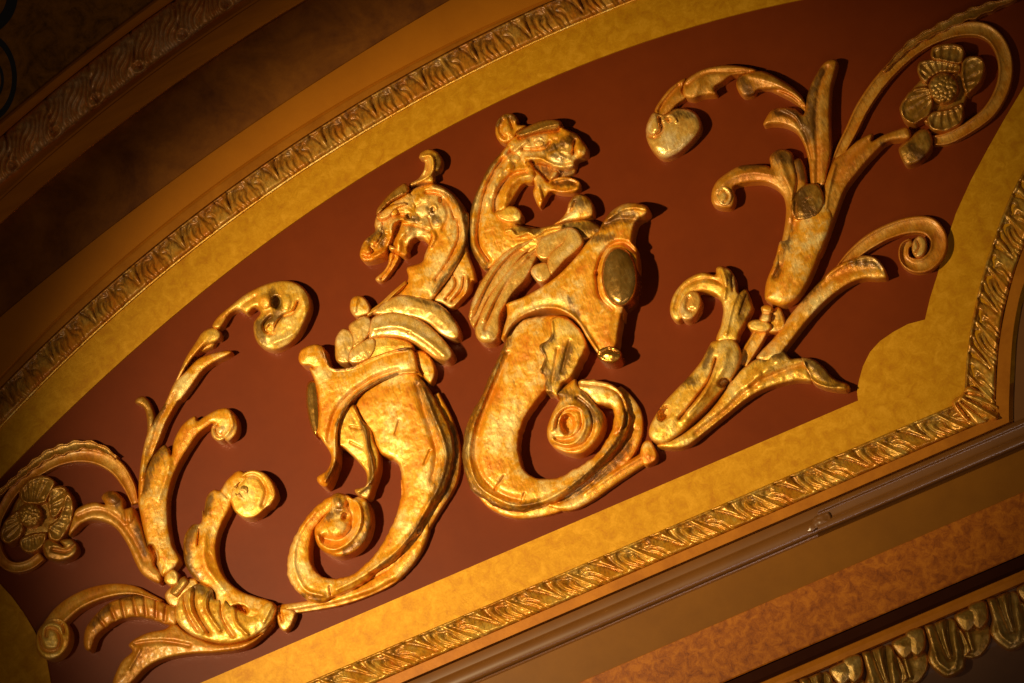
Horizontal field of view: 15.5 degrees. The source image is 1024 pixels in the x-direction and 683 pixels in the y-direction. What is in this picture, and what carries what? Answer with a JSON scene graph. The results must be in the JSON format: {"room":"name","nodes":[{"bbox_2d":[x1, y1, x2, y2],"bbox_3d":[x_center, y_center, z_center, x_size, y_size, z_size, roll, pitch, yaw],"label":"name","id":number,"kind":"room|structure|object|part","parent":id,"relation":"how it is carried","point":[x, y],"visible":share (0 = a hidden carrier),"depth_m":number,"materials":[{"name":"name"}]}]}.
{"room":"theater interior","nodes":[
{"label":"theater interior","id":0,"kind":"room"},
{"bbox_2d":[0,0,152,120],"bbox_3d":[-1.065,-1.200,9.628,3.800,2.005,0.001,-23,-22,6],"label":"ceiling","id":1,"kind":"structure","parent":0,"point":[43,37],"depth_m":9.50,"materials":[{"name":"paint"}]},
{"bbox_2d":[0,0,17,117],"bbox_3d":[-1.327,-0.739,9.321,0.294,0.458,0.047,-23,-22,6],"label":"scrollwork","id":2,"kind":"object","parent":1,"relation":"attached to","point":[8,11],"visible":1,"depth_m":9.26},
{"bbox_2d":[0,0,1023,682],"bbox_3d":[-0.052,-0.157,9.090,4.459,4.244,0.074,-23,-22,6],"label":"wall","id":3,"kind":"structure","parent":0,"point":[609,101],"depth_m":9.02,"materials":[{"name":"red paint"}]},
{"bbox_2d":[0,584,50,682],"bbox_3d":[-1.412,0.850,9.065,0.611,0.823,0.004,-23,-22,6],"label":"trim","id":4,"kind":"structure","parent":3,"relation":"attached to","point":[20,660],"depth_m":9.04,"materials":[{"name":"paint"}]},
{"bbox_2d":[0,0,172,136],"bbox_3d":[-0.627,-0.717,9.351,3.415,0.887,0.014,-23,-22,6],"label":"trim","id":5,"kind":"structure","parent":3,"relation":"attached to","point":[14,116],"depth_m":9.46,"materials":[{"name":"red wood"}]},
{"bbox_2d":[0,0,241,183],"bbox_3d":[-0.593,-0.673,9.341,3.385,0.790,0.063,-23,-22,6],"label":"trim","id":6,"kind":"structure","parent":3,"relation":"attached to","point":[176,22],"depth_m":9.42,"materials":[{"name":"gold metal"}]},
{"bbox_2d":[0,0,305,223],"bbox_3d":[-0.552,-0.625,9.312,3.432,0.927,0.022,-23,-22,6],"label":"trim","id":7,"kind":"structure","parent":3,"relation":"attached to","point":[246,17],"depth_m":9.39,"materials":[{"name":"brown paint"}]},
{"bbox_2d":[0,280,430,682],"bbox_3d":[-0.776,0.357,9.040,1.034,0.849,0.063,-23,-22,6],"label":"scroll","id":8,"kind":"object","parent":3,"relation":"attached to","point":[216,617],"visible":1,"depth_m":9.03,"materials":[{"name":"gold metal"}]},
{"bbox_2d":[12,497,58,538],"bbox_3d":[-1.161,0.425,9.136,0.151,0.141,0.021,-23,-22,6],"label":"flower","id":9,"kind":"object","parent":8,"relation":"on","point":[42,522],"depth_m":9.11,"materials":[{"name":"gold metal"}]},
{"bbox_3d":[-1.101,0.399,9.129,0.389,0.256,0.022,-23,-22,6],"label":"ring stem","id":10,"kind":"part","parent":8,"relation":"part of","materials":[{"name":"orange metal"}]},
{"bbox_3d":[-0.988,0.635,9.016,0.295,0.111,0.032,-23,-22,6],"label":"scroll arm","id":11,"kind":"part","parent":8,"relation":"part of","materials":[{"name":"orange metal"}]},
{"bbox_3d":[-0.533,0.657,8.896,0.048,0.060,0.030,-23,-22,6],"label":"knob","id":12,"kind":"part","parent":8,"relation":"part of","materials":[{"name":"gold metal"}]},
{"bbox_3d":[-0.374,0.554,8.894,0.425,0.124,0.025,-23,-22,6],"label":"stem","id":13,"kind":"part","parent":8,"relation":"part of","materials":[{"name":"gold metal"}]},
{"bbox_2d":[0,0,448,316],"bbox_3d":[-0.469,-0.503,9.266,3.382,0.804,0.007,-23,-22,6],"label":"trim","id":14,"kind":"structure","parent":3,"relation":"attached to","point":[244,83],"depth_m":9.36,"materials":[{"name":"paint"}]},
{"bbox_2d":[0,0,546,377],"bbox_3d":[-0.359,-0.361,9.194,3.420,0.895,0.004,-23,-22,6],"label":"trim","id":15,"kind":"structure","parent":3,"relation":"attached to","point":[452,21],"depth_m":9.30,"materials":[{"name":"paint"}]},
{"bbox_2d":[0,0,552,387],"bbox_3d":[-0.295,-0.304,9.163,3.343,0.743,0.009,-23,-22,6],"label":"trim","id":16,"kind":"structure","parent":3,"relation":"attached to","point":[266,156],"depth_m":9.28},
{"bbox_2d":[0,0,635,427],"bbox_3d":[-0.280,-0.279,9.150,3.353,0.798,0.026,-23,-22,6],"label":"trim","id":17,"kind":"structure","parent":3,"relation":"attached to","point":[553,16],"depth_m":9.26,"materials":[{"name":"brown metal"}]},
{"bbox_2d":[287,149,477,603],"bbox_3d":[-0.338,0.076,9.025,0.713,0.982,0.062,-23,-22,6],"label":"dragon","id":18,"kind":"object","parent":3,"relation":"attached to","point":[380,403],"visible":1,"depth_m":8.99,"materials":[{"name":"gold metal"}]},
{"bbox_2d":[298,344,424,491],"bbox_3d":[-0.365,0.139,9.011,0.328,0.356,0.062,-23,-22,6],"label":"drape","id":19,"kind":"object","parent":18,"relation":"hanging from","point":[369,408],"depth_m":8.99,"materials":[{"name":"gold metal"}]},
{"bbox_2d":[0,0,799,477],"bbox_3d":[-0.221,-0.240,9.134,3.380,0.756,0.004,-23,-22,6],"label":"trim","id":20,"kind":"structure","parent":3,"relation":"attached to","point":[637,22],"depth_m":9.23,"materials":[{"name":"paint"}]},
{"bbox_2d":[462,113,651,519],"bbox_3d":[0.072,-0.096,8.973,0.641,1.001,0.076,-23,-22,6],"label":"dragon","id":21,"kind":"object","parent":3,"relation":"attached to","point":[588,274],"visible":1,"depth_m":8.93,"materials":[{"name":"gold metal"}]},
{"bbox_2d":[501,203,651,352],"bbox_3d":[0.172,-0.111,8.960,0.444,0.345,0.063,-23,-22,6],"label":"drape","id":22,"kind":"object","parent":21,"relation":"hanging from","point":[588,274],"depth_m":8.96,"materials":[{"name":"gold metal"}]},
{"bbox_3d":[0.234,0.036,8.896,0.056,0.051,0.061,-23,-22,6],"label":"knob","id":23,"kind":"part","parent":21,"relation":"part of","materials":[{"name":"gold metal"}]},
{"bbox_2d":[406,506,817,682],"bbox_3d":[-0.320,0.864,8.778,2.298,0.088,0.016,-23,-22,6],"label":"trim","id":24,"kind":"structure","parent":3,"relation":"attached to","point":[785,535],"depth_m":8.72,"materials":[{"name":"brown paint"}]},
{"bbox_2d":[202,87,1023,682],"bbox_3d":[0.239,0.034,8.927,3.413,0.963,0.004,-23,-22,6],"label":"trim","id":25,"kind":"structure","parent":3,"relation":"attached to","point":[916,372],"depth_m":8.79,"materials":[{"name":"paint"}]},
{"bbox_2d":[307,171,1023,682],"bbox_3d":[0.238,0.201,8.853,2.872,0.721,0.037,-23,-22,6],"label":"trim","id":26,"kind":"structure","parent":3,"relation":"attached to","point":[977,405],"depth_m":8.74,"materials":[{"name":"gold metal"}]},
{"bbox_3d":[0.069,0.596,8.768,2.270,0.084,0.026,-23,-22,6],"label":"rail","id":27,"kind":"part","parent":26,"relation":"part of","materials":[{"name":"gold metal"}]},
{"bbox_3d":[1.250,-0.240,8.754,0.654,0.702,0.027,-23,-22,6],"label":"rail","id":28,"kind":"part","parent":26,"relation":"part of","materials":[{"name":"gold metal"}]},
{"bbox_2d":[377,248,1023,682],"bbox_3d":[0.053,0.334,8.863,3.340,0.694,0.014,-23,-22,6],"label":"trim","id":29,"kind":"structure","parent":3,"relation":"attached to","point":[1004,390],"depth_m":8.71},
{"bbox_2d":[479,449,1023,682],"bbox_3d":[0.158,0.742,8.705,3.337,0.127,0.007,-23,-22,6],"label":"trim","id":30,"kind":"structure","parent":3,"relation":"attached to","point":[997,481],"depth_m":8.65,"materials":[{"name":"brown paint"}]},
{"bbox_2d":[547,0,1016,512],"bbox_3d":[0.616,-0.271,8.903,1.499,0.910,0.062,-23,-22,6],"label":"scroll","id":31,"kind":"object","parent":3,"relation":"attached to","point":[703,401],"visible":1,"depth_m":8.88,"materials":[{"name":"gold metal"}]},
{"bbox_3d":[0.205,0.333,8.821,0.290,0.075,0.029,-23,-22,6],"label":"stem","id":32,"kind":"part","parent":31,"relation":"part of","materials":[{"name":"gold metal"}]},
{"bbox_3d":[0.319,0.263,8.814,0.042,0.060,0.032,-23,-22,6],"label":"knob","id":33,"kind":"part","parent":31,"relation":"part of","materials":[{"name":"gold metal"}]},
{"bbox_3d":[0.954,-0.575,8.943,0.523,0.289,0.022,-23,-22,6],"label":"ring stem","id":34,"kind":"part","parent":31,"relation":"part of","materials":[{"name":"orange metal"}]},
{"bbox_2d":[912,73,967,125],"bbox_3d":[1.026,-0.598,8.933,0.178,0.168,0.021,-23,-22,6],"label":"flower","id":35,"kind":"object","parent":31,"relation":"on","point":[931,106],"depth_m":8.90,"materials":[{"name":"gold metal"}]},
{"bbox_2d":[579,492,1023,682],"bbox_3d":[0.157,0.859,8.661,3.338,0.170,0.002,-23,-22,6],"label":"trim","id":36,"kind":"structure","parent":3,"relation":"attached to","point":[863,591],"depth_m":8.60,"materials":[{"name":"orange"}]},
{"bbox_2d":[807,512,831,532],"bbox_3d":[0.708,0.419,8.668,0.070,0.038,0.025,-23,-22,6],"label":"chip","id":37,"kind":"object","parent":3,"relation":"attached to","point":[821,518],"visible":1,"depth_m":8.66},
{"bbox_2d":[724,554,1023,682],"bbox_3d":[0.155,0.947,8.636,3.290,0.072,0.009,-23,-22,6],"label":"trim","id":38,"kind":"structure","parent":3,"relation":"attached to","point":[1012,566],"depth_m":8.57,"materials":[{"name":"paint"}]},
{"bbox_2d":[761,570,1023,682],"bbox_3d":[0.153,0.977,8.612,3.283,0.069,0.016,-23,-22,6],"label":"trim","id":39,"kind":"structure","parent":3,"relation":"attached to","point":[1017,579],"depth_m":8.53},
{"bbox_2d":[786,584,1023,682],"bbox_3d":[0.890,0.730,8.509,1.320,0.158,0.042,-23,-22,6],"label":"trim","id":40,"kind":"structure","parent":3,"relation":"attached to","point":[967,635],"depth_m":8.49,"materials":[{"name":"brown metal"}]},
{"bbox_2d":[818,418,1023,536],"bbox_3d":[1.185,0.204,8.620,1.078,0.077,0.023,-23,-22,6],"label":"trim","id":41,"kind":"structure","parent":3,"relation":"attached to","point":[1004,441],"depth_m":8.64,"materials":[{"name":"brown paint"}]},
{"bbox_2d":[1013,301,1023,421],"bbox_3d":[1.488,-0.259,8.712,0.947,0.610,0.005,-23,-22,6],"label":"trim","id":42,"kind":"structure","parent":3,"relation":"attached to","point":[1018,402],"depth_m":8.67,"materials":[{"name":"brown paint"}]}
]}

